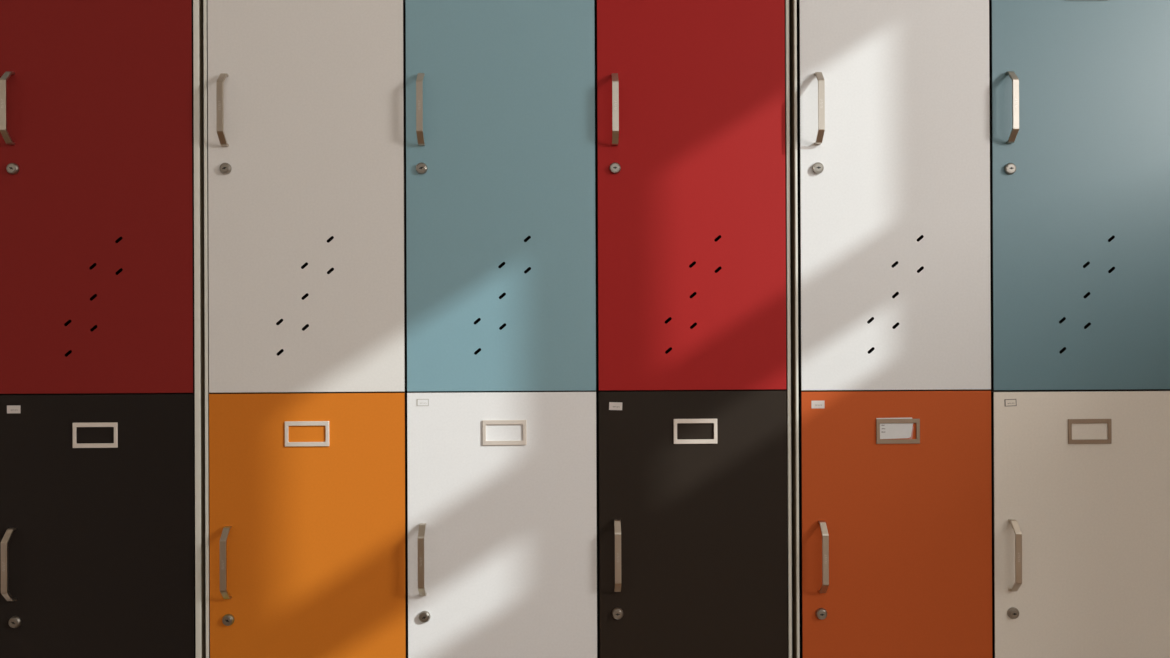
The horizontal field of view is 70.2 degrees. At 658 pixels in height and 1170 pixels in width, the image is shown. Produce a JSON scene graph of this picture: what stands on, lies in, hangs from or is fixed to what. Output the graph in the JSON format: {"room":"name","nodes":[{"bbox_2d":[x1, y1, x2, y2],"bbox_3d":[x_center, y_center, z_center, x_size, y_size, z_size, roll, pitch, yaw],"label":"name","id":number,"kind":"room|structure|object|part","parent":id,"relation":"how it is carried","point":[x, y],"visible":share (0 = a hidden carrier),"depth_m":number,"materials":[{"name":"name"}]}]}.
{"room":"changing room","nodes":[
{"label":"changing room","id":0,"kind":"room"},
{"bbox_3d":[0.156,1.097,-1.489,7.050,0.100,7.620,0,0,-1],"label":"floor","id":1,"kind":"structure","parent":0,"visible":0},
{"bbox_2d":[0,0,205,657],"bbox_3d":[-1.227,0.177,1.690,1.071,1.762,0.476,0,0,-1],"label":"locker","id":2,"kind":"object","parent":1,"relation":"on","point":[102,309],"visible":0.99,"depth_m":1.49,"materials":[{"name":"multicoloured metal"}]},
{"bbox_3d":[-1.020,-0.392,1.470,0.011,0.129,0.026,0,0,-1],"label":"handle","id":3,"kind":"part","parent":2,"relation":"part of","materials":[{"name":"silver metal"}]},
{"bbox_3d":[-1.017,0.418,1.469,0.011,0.129,0.026,0,0,-1],"label":"handle","id":4,"kind":"part","parent":2,"relation":"part of","materials":[{"name":"silver metal"}]},
{"bbox_3d":[-0.872,0.189,1.483,0.079,0.045,0.002,0,0,-1],"label":"label frame","id":5,"kind":"part","parent":2,"relation":"part of","materials":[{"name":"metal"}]},
{"bbox_3d":[-0.875,-0.285,1.494,0.347,0.799,0.017,0,0,-1],"label":"door","id":6,"kind":"part","parent":2,"relation":"part of","materials":[{"name":"red paint"}]},
{"bbox_3d":[-0.872,0.516,1.492,0.347,0.799,0.017,0,0,-1],"label":"door","id":7,"kind":"part","parent":2,"relation":"part of","materials":[{"name":"black paint"}]},
{"bbox_2d":[203,0,791,657],"bbox_3d":[-0.157,0.172,1.709,1.052,1.762,0.476,0,0,-1],"label":"locker","id":8,"kind":"object","parent":1,"relation":"on","point":[497,297],"visible":1,"depth_m":1.50,"materials":[{"name":"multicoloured metal"}]},
{"bbox_3d":[-0.642,-0.391,1.476,0.011,0.129,0.026,0,0,-1],"label":"handle","id":9,"kind":"part","parent":8,"relation":"part of","materials":[{"name":"silver metal"}]},
{"bbox_3d":[-0.636,0.416,1.476,0.011,0.129,0.026,0,0,-1],"label":"handle","id":10,"kind":"part","parent":8,"relation":"part of","materials":[{"name":"silver metal"}]},
{"bbox_3d":[-0.497,0.188,1.489,0.079,0.045,0.002,0,0,-1],"label":"label frame","id":11,"kind":"part","parent":8,"relation":"part of","materials":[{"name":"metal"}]},
{"bbox_3d":[-0.500,-0.286,1.500,0.348,0.799,0.017,0,0,-1],"label":"door","id":12,"kind":"part","parent":8,"relation":"part of","materials":[{"name":"grey paint"}]},
{"bbox_3d":[-0.496,0.515,1.499,0.348,0.799,0.017,0,0,-1],"label":"door","id":13,"kind":"part","parent":8,"relation":"part of","materials":[{"name":"orange paint"}]},
{"bbox_3d":[-0.293,-0.393,1.483,0.011,0.129,0.026,0,0,-1],"label":"handle","id":14,"kind":"part","parent":8,"relation":"part of","materials":[{"name":"silver metal"}]},
{"bbox_3d":[-0.290,0.413,1.482,0.011,0.129,0.026,0,0,-1],"label":"handle","id":15,"kind":"part","parent":8,"relation":"part of","materials":[{"name":"silver metal"}]},
{"bbox_3d":[-0.151,-0.288,1.506,0.339,0.799,0.017,0,0,-1],"label":"door","id":16,"kind":"part","parent":8,"relation":"part of","materials":[{"name":"blue paint"}]},
{"bbox_3d":[-0.148,0.513,1.505,0.339,0.799,0.017,0,0,-1],"label":"door","id":17,"kind":"part","parent":8,"relation":"part of","materials":[{"name":"white paint"}]},
{"bbox_3d":[-0.144,0.186,1.496,0.079,0.045,0.002,0,0,-1],"label":"label frame","id":18,"kind":"part","parent":8,"relation":"part of","materials":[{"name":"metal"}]},
{"bbox_3d":[0.054,-0.395,1.489,0.011,0.129,0.026,0,0,-1],"label":"handle","id":19,"kind":"part","parent":8,"relation":"part of","materials":[{"name":"silver metal"}]},
{"bbox_3d":[0.058,0.407,1.488,0.011,0.129,0.026,0,0,-1],"label":"handle","id":20,"kind":"part","parent":8,"relation":"part of","materials":[{"name":"silver metal"}]},
{"bbox_3d":[0.193,-0.289,1.513,0.340,0.799,0.017,0,0,-1],"label":"door","id":21,"kind":"part","parent":8,"relation":"part of","materials":[{"name":"red paint"}]},
{"bbox_3d":[0.196,0.512,1.512,0.340,0.799,0.017,0,0,-1],"label":"door","id":22,"kind":"part","parent":8,"relation":"part of","materials":[{"name":"brown paint"}]},
{"bbox_3d":[0.199,0.184,1.502,0.079,0.045,0.002,0,0,-1],"label":"label frame","id":23,"kind":"part","parent":8,"relation":"part of","materials":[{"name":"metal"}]},
{"bbox_2d":[789,0,1169,657],"bbox_3d":[0.906,0.169,1.721,1.061,1.759,0.476,0,0,-1],"label":"locker","id":24,"kind":"object","parent":1,"relation":"on","point":[980,189],"visible":1,"depth_m":1.51,"materials":[{"name":"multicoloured metal"}]},
{"bbox_3d":[0.419,-0.397,1.488,0.011,0.129,0.026,0,0,-1],"label":"handle","id":25,"kind":"part","parent":24,"relation":"part of","materials":[{"name":"silver metal"}]},
{"bbox_3d":[0.426,0.409,1.487,0.011,0.129,0.026,0,0,-1],"label":"handle","id":26,"kind":"part","parent":24,"relation":"part of","materials":[{"name":"silver metal"}]},
{"bbox_3d":[0.560,-0.287,1.512,0.345,0.795,0.017,0,0,-1],"label":"door","id":27,"kind":"part","parent":24,"relation":"part of","materials":[{"name":"white paint"}]},
{"bbox_2d":[876,417,913,438],"bbox_3d":[0.559,0.179,1.502,0.068,0.039,0.001,0,0,-1],"label":"paper card","id":28,"kind":"object","parent":24,"relation":"attached to","point":[887,430],"visible":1,"depth_m":1.50,"materials":[{"name":"white paper"}]},
{"bbox_3d":[0.564,0.510,1.511,0.345,0.795,0.017,0,0,-1],"label":"door","id":29,"kind":"part","parent":24,"relation":"part of","materials":[{"name":"orange paint"}]},
{"bbox_3d":[0.564,0.184,1.501,0.079,0.045,0.002,0,0,-1],"label":"label frame","id":30,"kind":"part","parent":24,"relation":"part of","materials":[{"name":"metal"}]},
{"bbox_3d":[0.767,-0.400,1.495,0.011,0.129,0.026,0,0,-1],"label":"handle","id":31,"kind":"part","parent":24,"relation":"part of","materials":[{"name":"silver metal"}]},
{"bbox_3d":[0.772,0.408,1.494,0.011,0.129,0.026,0,0,-1],"label":"handle","id":32,"kind":"part","parent":24,"relation":"part of","materials":[{"name":"silver metal"}]},
{"bbox_3d":[0.910,-0.287,1.518,0.346,0.795,0.017,0,0,-1],"label":"door","id":33,"kind":"part","parent":24,"relation":"part of","materials":[{"name":"teal paint"}]},
{"bbox_3d":[0.913,0.511,1.517,0.346,0.795,0.017,0,0,-1],"label":"door","id":34,"kind":"part","parent":24,"relation":"part of","materials":[{"name":"beige paint"}]},
{"bbox_3d":[0.914,0.185,1.508,0.079,0.045,0.002,0,0,-1],"label":"label frame","id":35,"kind":"part","parent":24,"relation":"part of","materials":[{"name":"metal"}]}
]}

